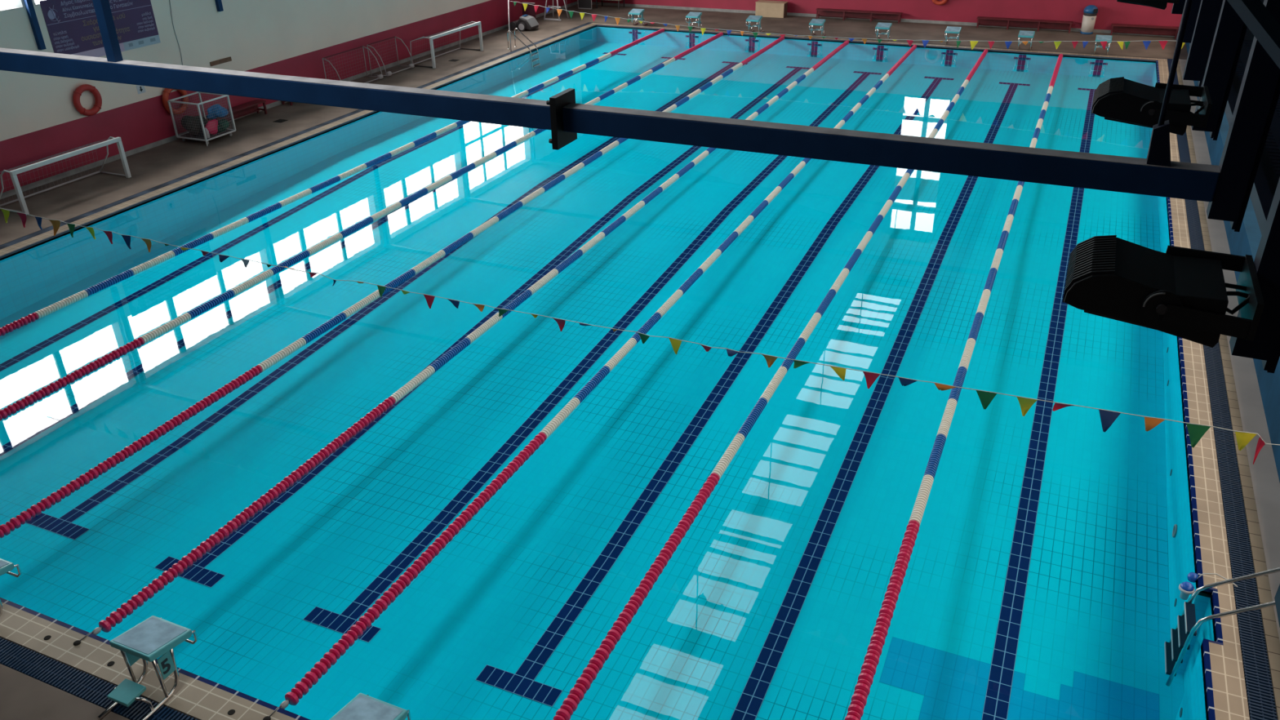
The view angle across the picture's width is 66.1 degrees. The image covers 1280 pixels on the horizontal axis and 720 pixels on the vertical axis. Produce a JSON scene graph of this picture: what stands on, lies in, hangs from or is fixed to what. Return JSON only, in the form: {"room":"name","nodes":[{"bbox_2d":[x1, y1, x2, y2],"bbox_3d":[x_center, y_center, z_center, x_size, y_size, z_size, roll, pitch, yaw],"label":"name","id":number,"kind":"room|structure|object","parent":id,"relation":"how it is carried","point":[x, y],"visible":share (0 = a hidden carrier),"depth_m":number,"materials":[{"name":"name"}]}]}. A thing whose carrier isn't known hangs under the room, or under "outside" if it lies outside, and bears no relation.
{"room":"indoor swimming pool","nodes":[
{"label":"indoor swimming pool","id":0,"kind":"room"},
{"bbox_2d":[0,0,577,192],"bbox_3d":[-12.720,-8.473,25.222,0.360,6.400,47.600,11,31,21],"label":"wall","id":1,"kind":"structure","parent":0,"point":[39,117],"depth_m":26.88,"materials":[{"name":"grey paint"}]},
{"bbox_2d":[0,0,23,11],"bbox_3d":[-15.091,-7.643,19.635,0.346,1.910,5.210,11,31,21],"label":"window","id":2,"kind":"structure","parent":1,"relation":"in","point":[5,5],"depth_m":22.06,"materials":[{"name":"grey glass"}]},
{"bbox_2d":[23,0,46,49],"bbox_3d":[-13.781,-8.466,21.904,0.099,3.000,0.130,11,31,21],"label":"wall column","id":3,"kind":"structure","parent":1,"relation":"attached to","point":[28,4],"depth_m":22.33,"materials":[{"name":"blue paint"}]},
{"bbox_2d":[34,0,43,5],"bbox_3d":[-12.872,-10.079,24.026,0.346,1.910,5.190,11,31,21],"label":"window","id":4,"kind":"structure","parent":1,"relation":"in","point":[36,2],"depth_m":22.62,"materials":[{"name":"grey glass"}]},
{"bbox_2d":[72,84,102,115],"bbox_3d":[-13.394,-6.300,23.830,0.182,0.750,0.750,11,31,21],"label":"life ring","id":5,"kind":"object","parent":1,"relation":"attached to","point":[79,90],"visible":1,"depth_m":23.76,"materials":[{"name":"orange plastic"}]},
{"bbox_2d":[39,0,160,57],"bbox_3d":[-13.059,-8.207,23.953,0.025,1.460,3.020,11,31,21],"label":"notice board","id":6,"kind":"object","parent":1,"relation":"attached to","point":[72,25],"visible":0.84,"depth_m":23.69,"materials":[{"name":"purple printed vinyl fabric"}]},
{"bbox_2d":[136,84,146,93],"bbox_3d":[-12.811,-6.961,25.231,0.004,0.220,0.240,11,31,21],"label":"paper sign","id":7,"kind":"object","parent":1,"relation":"attached to","point":[140,89],"visible":0.92,"depth_m":25.23,"materials":[{"name":"grey paper"}]},
{"bbox_2d":[162,88,188,115],"bbox_3d":[-12.356,-7.027,26.091,0.182,1.027,0.810,11,31,21],"label":"life ring","id":8,"kind":"object","parent":1,"relation":"attached to","point":[166,91],"visible":0.76,"depth_m":26.05,"materials":[{"name":"orange plastic"}]},
{"bbox_2d":[168,0,182,65],"bbox_3d":[-12.225,-8.744,25.807,0.015,2.202,0.112,11,31,21],"label":"cable","id":9,"kind":"object","parent":1,"relation":"attached to","point":[169,0],"visible":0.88,"depth_m":25.85,"materials":[{"name":"black rubber"}]},
{"bbox_2d":[214,0,223,11],"bbox_3d":[-11.559,-10.908,26.303,0.099,3.000,0.130,11,31,21],"label":"wall column","id":10,"kind":"structure","parent":1,"relation":"attached to","point":[218,2],"depth_m":26.91,"materials":[{"name":"blue paint"}]},
{"bbox_2d":[209,56,231,66],"bbox_3d":[-11.680,-8.319,27.389,0.029,0.110,0.770,11,31,21],"label":"board","id":11,"kind":"object","parent":1,"relation":"attached to","point":[228,59],"visible":1,"depth_m":27.37,"materials":[{"name":"brown wood"}]},
{"bbox_2d":[0,0,577,199],"bbox_3d":[-12.499,-5.998,26.483,0.025,0.120,47.600,11,31,21],"label":"baseboard","id":12,"kind":"structure","parent":1,"relation":"attached to","point":[173,138],"depth_m":26.23,"materials":[{"name":"grey tile"}]},
{"bbox_2d":[0,4,1279,719],"bbox_3d":[-0.974,-3.511,22.041,25.220,0.360,47.600,11,31,21],"label":"floor","id":13,"kind":"structure","parent":0,"point":[23,696],"depth_m":25.75,"materials":[{"name":"beige tile"}]},
{"bbox_2d":[0,558,22,616],"bbox_3d":[-6.981,2.469,10.229,0.510,0.646,0.902,11,31,21],"label":"starting block","id":14,"kind":"object","parent":13,"relation":"on","point":[6,566],"visible":1,"depth_m":10.33,"materials":[{"name":"silver metal"}]},
{"bbox_2d":[0,136,131,213],"bbox_3d":[-13.289,-4.302,22.504,1.017,0.980,2.820,11,31,21],"label":"goal","id":15,"kind":"object","parent":13,"relation":"on","point":[13,173],"visible":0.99,"depth_m":22.33,"materials":[{"name":"white paint"}]},
{"bbox_2d":[97,615,197,719],"bbox_3d":[-4.694,2.920,9.325,0.510,0.646,0.902,11,31,21],"label":"starting block","id":16,"kind":"object","parent":13,"relation":"on","point":[153,637],"visible":1,"depth_m":9.26,"materials":[{"name":"silver metal"}]},
{"bbox_2d":[167,91,235,146],"bbox_3d":[-11.677,-6.455,26.261,1.084,1.108,1.106,11,31,21],"label":"trolley","id":17,"kind":"object","parent":13,"relation":"on","point":[202,135],"visible":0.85,"depth_m":26.12,"materials":[{"name":"white paint"}]},
{"bbox_2d":[181,115,207,136],"bbox_3d":[-11.901,-6.303,26.261,0.532,0.546,0.633,5,29,11],"label":"heap","id":18,"kind":"object","parent":17,"relation":"on","point":[188,117],"visible":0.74,"depth_m":26.03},
{"bbox_2d":[179,128,232,139],"bbox_3d":[-11.676,-6.099,26.474,1.020,0.020,1.040,11,31,21],"label":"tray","id":19,"kind":"object","parent":17,"relation":"on","point":[186,135],"depth_m":26.25,"materials":[{"name":"white metal"}]},
{"bbox_2d":[204,127,209,138],"bbox_3d":[-11.444,-5.995,25.952,0.130,0.270,0.130,11,31,21],"label":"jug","id":20,"kind":"object","parent":17,"relation":"on","point":[206,130],"visible":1,"depth_m":25.91,"materials":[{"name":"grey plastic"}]},
{"bbox_2d":[204,119,217,134],"bbox_3d":[-11.409,-6.201,26.186,0.201,0.379,0.445,11,31,21],"label":"float","id":21,"kind":"object","parent":17,"relation":"in","point":[214,121],"visible":0.93,"depth_m":26.12,"materials":[{"name":"red"}]},
{"bbox_2d":[206,104,228,119],"bbox_3d":[-11.355,-6.656,26.332,0.385,0.363,0.657,11,31,21],"label":"ball","id":22,"kind":"object","parent":17,"relation":"in","point":[220,111],"visible":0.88,"depth_m":26.24,"materials":[{"name":"blue plastic"}]},
{"bbox_2d":[217,119,229,132],"bbox_3d":[-11.304,-6.321,26.499,0.379,0.333,0.402,11,31,21],"label":"bag","id":23,"kind":"object","parent":17,"relation":"on","point":[224,121],"visible":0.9,"depth_m":26.43,"materials":[{"name":"fabric"}]},
{"bbox_2d":[208,99,266,121],"bbox_3d":[-11.448,-6.988,27.991,0.350,0.380,1.950,11,31,21],"label":"bench","id":24,"kind":"object","parent":13,"relation":"on","point":[251,107],"visible":0.59,"depth_m":28.27,"materials":[{"name":"red wood"}]},
{"bbox_2d":[273,119,287,122],"bbox_3d":[-10.254,-6.819,28.032,0.300,0.006,0.300,11,31,21],"label":"floor drain","id":25,"kind":"object","parent":13,"relation":"on","point":[278,120],"visible":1,"depth_m":28.00,"materials":[{"name":"black metal"}]},
{"bbox_2d":[281,78,324,105],"bbox_3d":[-10.284,-8.267,30.294,0.350,0.380,1.900,11,31,21],"label":"bench","id":26,"kind":"object","parent":13,"relation":"on","point":[283,102],"visible":0.15,"depth_m":29.66,"materials":[{"name":"red wood"}]},
{"bbox_2d":[322,45,383,83],"bbox_3d":[-9.195,-9.377,31.630,0.716,1.015,2.030,11,31,21],"label":"goal","id":27,"kind":"object","parent":13,"relation":"on","point":[379,77],"visible":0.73,"depth_m":31.98,"materials":[{"name":"grey plastic"}]},
{"bbox_2d":[328,693,410,719],"bbox_3d":[-2.408,3.372,8.420,0.510,0.646,0.902,11,31,21],"label":"starting block","id":28,"kind":"object","parent":13,"relation":"on","point":[362,707],"visible":1,"depth_m":8.50,"materials":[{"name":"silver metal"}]},
{"bbox_2d":[366,36,414,76],"bbox_3d":[-8.391,-10.260,33.221,0.716,1.015,1.550,11,31,21],"label":"goal","id":29,"kind":"object","parent":13,"relation":"on","point":[388,73],"visible":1,"depth_m":33.24,"materials":[{"name":"grey plastic"}]},
{"bbox_2d":[410,21,483,68],"bbox_3d":[-6.891,-11.273,35.001,1.017,1.040,3.170,11,31,21],"label":"goal","id":30,"kind":"object","parent":13,"relation":"on","point":[464,26],"visible":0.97,"depth_m":34.67,"materials":[{"name":"white paint"}]},
{"bbox_2d":[507,0,511,51],"bbox_3d":[-4.798,-12.345,36.220,0.044,1.689,1.123,-3,29,-4],"label":"flag pole","id":31,"kind":"object","parent":13,"relation":"on","point":[508,0],"visible":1,"depth_m":35.96,"materials":[{"name":"grey metal"}]},
{"bbox_2d":[509,0,1185,49],"bbox_3d":[5.705,-10.845,32.352,23.052,0.796,0.129,11,31,21],"label":"pennant line","id":32,"kind":"object","parent":31,"relation":"hanging from","point":[973,43],"visible":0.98,"depth_m":31.31,"materials":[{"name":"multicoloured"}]},
{"bbox_2d":[506,27,540,71],"bbox_3d":[-4.315,-11.454,36.575,1.102,1.591,0.598,11,31,21],"label":"pool ladder","id":33,"kind":"object","parent":13,"relation":"attached to","point":[536,53],"visible":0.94,"depth_m":36.48,"materials":[{"name":"silver metal"}]},
{"bbox_2d":[509,14,538,31],"bbox_3d":[-4.691,-13.701,39.894,1.020,0.545,0.812,11,31,21],"label":"vacuum cleaner","id":34,"kind":"object","parent":13,"relation":"on","point":[525,21],"visible":0.94,"depth_m":39.64,"materials":[{"name":"grey plastic"}]},
{"bbox_2d":[521,2,535,18],"bbox_3d":[-4.601,-14.354,40.737,0.600,0.880,0.050,11,31,21],"label":"board panel","id":35,"kind":"object","parent":13,"relation":"on","point":[530,10],"visible":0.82,"depth_m":40.63,"materials":[{"name":"red"}]},
{"bbox_2d":[543,0,568,21],"bbox_3d":[-3.574,-15.236,41.604,0.808,1.535,0.855,11,31,21],"label":"chair","id":36,"kind":"object","parent":13,"relation":"on","point":[553,6],"visible":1,"depth_m":41.67,"materials":[{"name":"grey plastic"}]},
{"bbox_2d":[577,0,591,8],"bbox_3d":[-2.482,-16.349,43.935,0.700,1.250,0.040,11,31,21],"label":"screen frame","id":37,"kind":"object","parent":13,"relation":"on","point":[582,4],"visible":1,"depth_m":44.13,"materials":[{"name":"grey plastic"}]},
{"bbox_2d":[595,0,624,9],"bbox_3d":[-1.339,-16.161,44.212,1.300,0.620,0.700,11,31,21],"label":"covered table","id":38,"kind":"object","parent":13,"relation":"on","point":[596,0],"visible":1,"depth_m":43.92,"materials":[{"name":"fabric"}]},
{"bbox_2d":[628,8,647,25],"bbox_3d":[-0.078,-14.003,40.183,0.510,0.646,0.902,11,31,21],"label":"starting block","id":39,"kind":"object","parent":13,"relation":"on","point":[634,11],"visible":0.98,"depth_m":39.97,"materials":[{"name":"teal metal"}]},
{"bbox_2d":[0,22,1277,719],"bbox_3d":[1.017,-3.939,23.792,22.140,1.369,34.510,11,31,21],"label":"basin","id":40,"kind":"object","parent":13,"relation":"in","point":[1052,553],"visible":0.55,"depth_m":15.55,"materials":[{"name":"tile"}]},
{"bbox_2d":[44,635,51,639],"bbox_3d":[-6.115,2.864,10.142,0.070,0.006,0.070,11,31,21],"label":"cup","id":41,"kind":"object","parent":40,"relation":"on","point":[46,637],"depth_m":10.14,"materials":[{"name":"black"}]},
{"bbox_2d":[106,661,114,666],"bbox_3d":[-5.282,3.030,9.810,0.070,0.006,0.070,11,31,21],"label":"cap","id":42,"kind":"object","parent":40,"relation":"on","point":[108,663],"depth_m":9.81,"materials":[{"name":"black plastic"}]},
{"bbox_2d":[227,709,235,715],"bbox_3d":[-3.844,3.312,9.245,0.070,0.006,0.070,11,31,21],"label":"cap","id":43,"kind":"object","parent":40,"relation":"on","point":[230,712],"depth_m":9.24,"materials":[{"name":"black"}]},
{"label":"pool water","id":44,"kind":"object","parent":40,"relation":"in","visible":0},
{"bbox_2d":[0,28,664,336],"bbox_3d":[-5.819,-5.881,26.271,0.144,0.144,33.745,11,31,21],"label":"lane rope","id":45,"kind":"object","parent":44,"relation":"on","point":[24,321],"visible":0.9,"depth_m":21.11,"materials":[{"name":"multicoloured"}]},
{"bbox_2d":[0,32,723,420],"bbox_3d":[-3.533,-5.430,25.367,0.144,0.144,33.745,11,31,21],"label":"lane rope","id":46,"kind":"object","parent":44,"relation":"on","point":[19,405],"visible":0.9,"depth_m":18.41,"materials":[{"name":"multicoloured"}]},
{"bbox_2d":[0,36,784,537],"bbox_3d":[-1.246,-4.978,24.462,0.144,0.144,33.745,11,31,21],"label":"lane rope","id":47,"kind":"object","parent":44,"relation":"on","point":[111,462],"visible":0.88,"depth_m":15.63,"materials":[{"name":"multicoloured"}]},
{"bbox_2d":[73,40,848,645],"bbox_3d":[1.040,-4.526,23.558,0.144,0.144,33.745,11,31,21],"label":"lane rope","id":48,"kind":"object","parent":44,"relation":"on","point":[167,576],"visible":0.89,"depth_m":13.77,"materials":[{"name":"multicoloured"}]},
{"bbox_2d":[262,44,916,719],"bbox_3d":[3.327,-4.075,22.653,0.144,0.144,33.745,11,31,21],"label":"lane rope","id":49,"kind":"object","parent":44,"relation":"on","point":[373,613],"visible":0.88,"depth_m":12.61,"materials":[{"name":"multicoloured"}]},
{"bbox_2d":[553,48,987,719],"bbox_3d":[5.613,-3.623,21.749,0.144,0.144,33.745,11,31,21],"label":"lane rope","id":50,"kind":"object","parent":44,"relation":"on","point":[576,695],"visible":0.9,"depth_m":12.30,"materials":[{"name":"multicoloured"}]},
{"bbox_2d":[844,53,1062,719],"bbox_3d":[7.900,-3.171,20.845,0.144,0.144,33.745,11,31,21],"label":"lane rope","id":51,"kind":"object","parent":44,"relation":"on","point":[862,689],"visible":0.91,"depth_m":12.18,"materials":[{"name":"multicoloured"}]},
{"bbox_2d":[1178,581,1195,599],"bbox_3d":[5.894,2.494,10.613,0.152,0.195,0.152,11,31,21],"label":"dispenser","id":52,"kind":"object","parent":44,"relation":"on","point":[1186,588],"visible":1,"depth_m":10.57,"materials":[{"name":"blue plastic"}]},
{"bbox_2d":[1187,572,1237,586],"bbox_3d":[6.185,2.380,10.623,0.468,0.166,0.110,15,33,27],"label":"float","id":53,"kind":"object","parent":44,"relation":"on","point":[1193,577],"visible":0.98,"depth_m":10.68,"materials":[{"name":"blue plastic"}]},
{"bbox_2d":[685,11,704,29],"bbox_3d":[2.208,-13.552,39.278,0.510,0.646,0.902,11,31,21],"label":"starting block","id":54,"kind":"object","parent":13,"relation":"on","point":[691,15],"visible":0.89,"depth_m":39.04,"materials":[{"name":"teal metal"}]},
{"bbox_2d":[746,15,764,33],"bbox_3d":[4.495,-13.100,38.374,0.510,0.646,0.902,11,31,21],"label":"starting block","id":55,"kind":"object","parent":13,"relation":"on","point":[750,19],"visible":0.99,"depth_m":38.16,"materials":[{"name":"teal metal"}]},
{"bbox_2d":[755,0,787,17],"bbox_3d":[5.571,-14.880,41.669,1.260,0.585,0.540,11,31,21],"label":"storage box","id":56,"kind":"object","parent":13,"relation":"on","point":[776,9],"visible":0.93,"depth_m":41.46,"materials":[{"name":"brown"}]},
{"bbox_2d":[808,18,826,36],"bbox_3d":[6.781,-12.648,37.469,0.510,0.646,0.902,11,31,21],"label":"starting block","id":57,"kind":"object","parent":13,"relation":"on","point":[820,22],"visible":0.98,"depth_m":37.24,"materials":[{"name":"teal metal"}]},
{"bbox_2d":[815,8,902,23],"bbox_3d":[8.995,-14.188,40.499,3.500,0.380,0.350,11,31,21],"label":"bench","id":58,"kind":"object","parent":13,"relation":"on","point":[872,15],"visible":0.99,"depth_m":40.51,"materials":[{"name":"red wood"}]},
{"bbox_2d":[875,22,892,40],"bbox_3d":[9.068,-12.196,36.565,0.510,0.646,0.902,11,31,21],"label":"starting block","id":59,"kind":"object","parent":13,"relation":"on","point":[880,25],"visible":0.95,"depth_m":36.32,"materials":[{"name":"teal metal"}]},
{"bbox_2d":[944,26,961,44],"bbox_3d":[11.354,-11.745,35.660,0.510,0.646,0.902,11,31,21],"label":"starting block","id":60,"kind":"object","parent":13,"relation":"on","point":[949,29],"visible":0.86,"depth_m":35.38,"materials":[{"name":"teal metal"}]},
{"bbox_2d":[976,16,1073,33],"bbox_3d":[14.893,-13.022,38.166,3.500,0.380,0.350,11,31,21],"label":"bench","id":61,"kind":"object","parent":13,"relation":"on","point":[982,20],"visible":1,"depth_m":38.18,"materials":[{"name":"red wood"}]},
{"bbox_2d":[1017,30,1035,49],"bbox_3d":[13.640,-11.293,34.756,0.510,0.646,0.902,11,31,21],"label":"starting block","id":62,"kind":"object","parent":13,"relation":"on","point":[1030,34],"visible":0.88,"depth_m":34.47,"materials":[{"name":"silver metal"}]},
{"bbox_2d":[1080,4,1097,34],"bbox_3d":[16.978,-12.877,37.150,0.500,1.030,0.510,11,31,21],"label":"litter bin","id":63,"kind":"object","parent":13,"relation":"on","point":[1090,12],"visible":1,"depth_m":37.02,"materials":[{"name":"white plastic"}]},
{"bbox_2d":[1093,34,1112,54],"bbox_3d":[15.927,-10.841,33.852,0.510,0.646,0.902,11,31,21],"label":"starting block","id":64,"kind":"object","parent":13,"relation":"on","point":[1099,37],"visible":0.92,"depth_m":33.59,"materials":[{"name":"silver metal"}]},
{"bbox_2d":[1110,23,1178,39],"bbox_3d":[18.780,-12.254,36.628,2.300,0.380,0.350,11,31,21],"label":"bench","id":65,"kind":"object","parent":13,"relation":"on","point":[1116,28],"visible":0.87,"depth_m":36.65,"materials":[{"name":"red wood"}]},
{"bbox_2d":[1164,567,1279,686],"bbox_3d":[6.200,2.762,10.171,1.102,1.591,0.598,11,31,21],"label":"pool ladder","id":66,"kind":"object","parent":13,"relation":"attached to","point":[1186,628],"visible":1,"depth_m":10.36,"materials":[{"name":"silver metal"}]},
{"bbox_2d":[1176,61,1279,719],"bbox_3d":[11.188,-2.364,19.528,0.120,0.362,34.510,11,31,21],"label":"drain grate","id":67,"kind":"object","parent":13,"relation":"attached to","point":[1272,642],"depth_m":11.70,"materials":[{"name":"black plastic"}]},
{"bbox_2d":[577,0,1182,30],"bbox_3d":[11.957,-17.546,37.576,32.880,9.700,0.160,11,31,21],"label":"wall","id":68,"kind":"structure","parent":0,"point":[1109,11],"depth_m":38.78,"materials":[{"name":"red paint"}]},
{"bbox_2d":[591,1,1177,37],"bbox_3d":[8.634,-14.280,40.952,25.220,0.120,0.025,11,31,21],"label":"baseboard","id":69,"kind":"structure","parent":68,"relation":"attached to","point":[1074,29],"depth_m":41.18,"materials":[{"name":"grey tile"}]},
{"bbox_2d":[932,0,947,4],"bbox_3d":[11.930,-14.466,39.074,0.690,0.690,0.182,11,31,21],"label":"life ring","id":70,"kind":"object","parent":68,"relation":"attached to","point":[935,2],"visible":1,"depth_m":39.14,"materials":[{"name":"orange plastic"}]},
{"bbox_2d":[1185,42,1279,482],"bbox_3d":[10.667,-1.544,17.252,0.250,1.120,47.600,11,31,21],"label":"wall","id":71,"kind":"structure","parent":0,"point":[1245,242],"depth_m":17.12,"materials":[{"name":"paint"}]},
{"bbox_2d":[1224,0,1279,235],"bbox_3d":[5.466,-2.372,7.680,1.882,0.190,17.220,11,31,21],"label":"wall","id":72,"kind":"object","parent":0,"point":[1268,175],"visible":0.12,"depth_m":5.30,"materials":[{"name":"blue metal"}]},
{"bbox_3d":[2.199,-9.686,17.111,33.080,3.220,47.760,11,31,21],"label":"ceiling","id":73,"kind":"structure","parent":0,"visible":0},
{"bbox_2d":[0,0,1220,201],"bbox_3d":[-7.920,-4.058,7.662,22.700,3.146,0.230,11,31,21],"label":"cross beam","id":74,"kind":"structure","parent":73,"relation":"attached to","point":[1156,175],"depth_m":5.10,"materials":[{"name":"blue metal"}]},
{"bbox_2d":[1116,0,1179,9],"bbox_3d":[4.287,-3.116,8.350,0.545,0.201,0.400,11,31,21],"label":"floodlight","id":75,"kind":"object","parent":73,"relation":"attached to","point":[1160,4],"visible":1,"depth_m":8.21,"materials":[{"name":"black paint"}]},
{"bbox_2d":[1091,76,1212,135],"bbox_3d":[2.662,-1.331,5.135,0.545,0.201,0.400,11,31,21],"label":"floodlight","id":76,"kind":"object","parent":73,"relation":"attached to","point":[1121,100],"visible":0.97,"depth_m":5.03,"materials":[{"name":"black paint"}]},
{"bbox_2d":[1171,0,1185,14],"bbox_3d":[4.752,-4.361,7.987,0.135,3.050,0.100,11,31,21],"label":"post","id":77,"kind":"object","parent":73,"relation":"hanging from","point":[1176,8],"visible":0.44,"depth_m":8.64,"materials":[{"name":"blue metal"}]},
{"bbox_2d":[1176,0,1201,47],"bbox_3d":[4.206,-3.762,6.907,0.135,3.050,0.100,11,31,21],"label":"post","id":78,"kind":"object","parent":73,"relation":"hanging from","point":[1195,6],"visible":0.28,"depth_m":7.50,"materials":[{"name":"blue metal"}]},
{"bbox_2d":[1182,0,1222,86],"bbox_3d":[3.661,-3.163,5.827,0.135,3.050,0.100,11,31,21],"label":"post","id":79,"kind":"object","parent":73,"relation":"hanging from","point":[1209,11],"visible":0.84,"depth_m":6.38,"materials":[{"name":"blue metal"}]},
{"bbox_2d":[1191,0,1247,140],"bbox_3d":[3.136,-2.586,4.788,0.135,3.050,0.100,11,31,21],"label":"post","id":80,"kind":"object","parent":73,"relation":"hanging from","point":[1230,30],"visible":0.84,"depth_m":5.28,"materials":[{"name":"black metal"}]},
{"bbox_2d":[1206,0,1279,231],"bbox_3d":[2.530,-1.920,3.588,0.135,3.050,0.100,11,31,21],"label":"post","id":81,"kind":"object","parent":73,"relation":"hanging from","point":[1258,96],"visible":1,"depth_m":4.08,"materials":[{"name":"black metal"}]},
{"bbox_2d":[1226,0,1279,68],"bbox_3d":[1.471,-0.776,2.309,0.045,0.194,0.411,-2,29,-2],"label":"bar","id":82,"kind":"object","parent":73,"relation":"attached to","point":[1264,26],"visible":1,"depth_m":2.31,"materials":[{"name":"blue metal"}]},
{"bbox_2d":[1229,177,1279,373],"bbox_3d":[1.984,-1.321,2.508,0.135,3.050,0.100,11,31,21],"label":"post","id":83,"kind":"object","parent":73,"relation":"hanging from","point":[1265,345],"visible":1,"depth_m":3.08,"materials":[{"name":"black metal"}]},
{"bbox_2d":[1062,235,1264,347],"bbox_3d":[1.660,-0.231,3.152,0.545,0.201,0.400,11,31,21],"label":"floodlight","id":84,"kind":"object","parent":83,"relation":"attached to","point":[1181,292],"visible":1,"depth_m":3.06,"materials":[{"name":"black paint"}]},
{"bbox_2d":[1274,584,1279,627],"bbox_3d":[1.443,-0.726,1.436,0.135,3.050,0.100,11,31,21],"label":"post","id":85,"kind":"object","parent":73,"relation":"hanging from","point":[1277,597],"visible":1,"depth_m":2.17,"materials":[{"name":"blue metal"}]},
{"bbox_3d":[2.266,-6.990,18.349,32.880,9.900,47.800,11,31,21],"label":"wall","id":86,"kind":"structure","parent":0,"visible":0},
{"bbox_2d":[0,208,1279,464],"bbox_3d":[-2.367,-0.765,12.768,18.833,0.386,0.129,11,31,21],"label":"pennant line","id":87,"kind":"object","parent":86,"relation":"attached to","point":[1196,431],"visible":1,"depth_m":10.87,"materials":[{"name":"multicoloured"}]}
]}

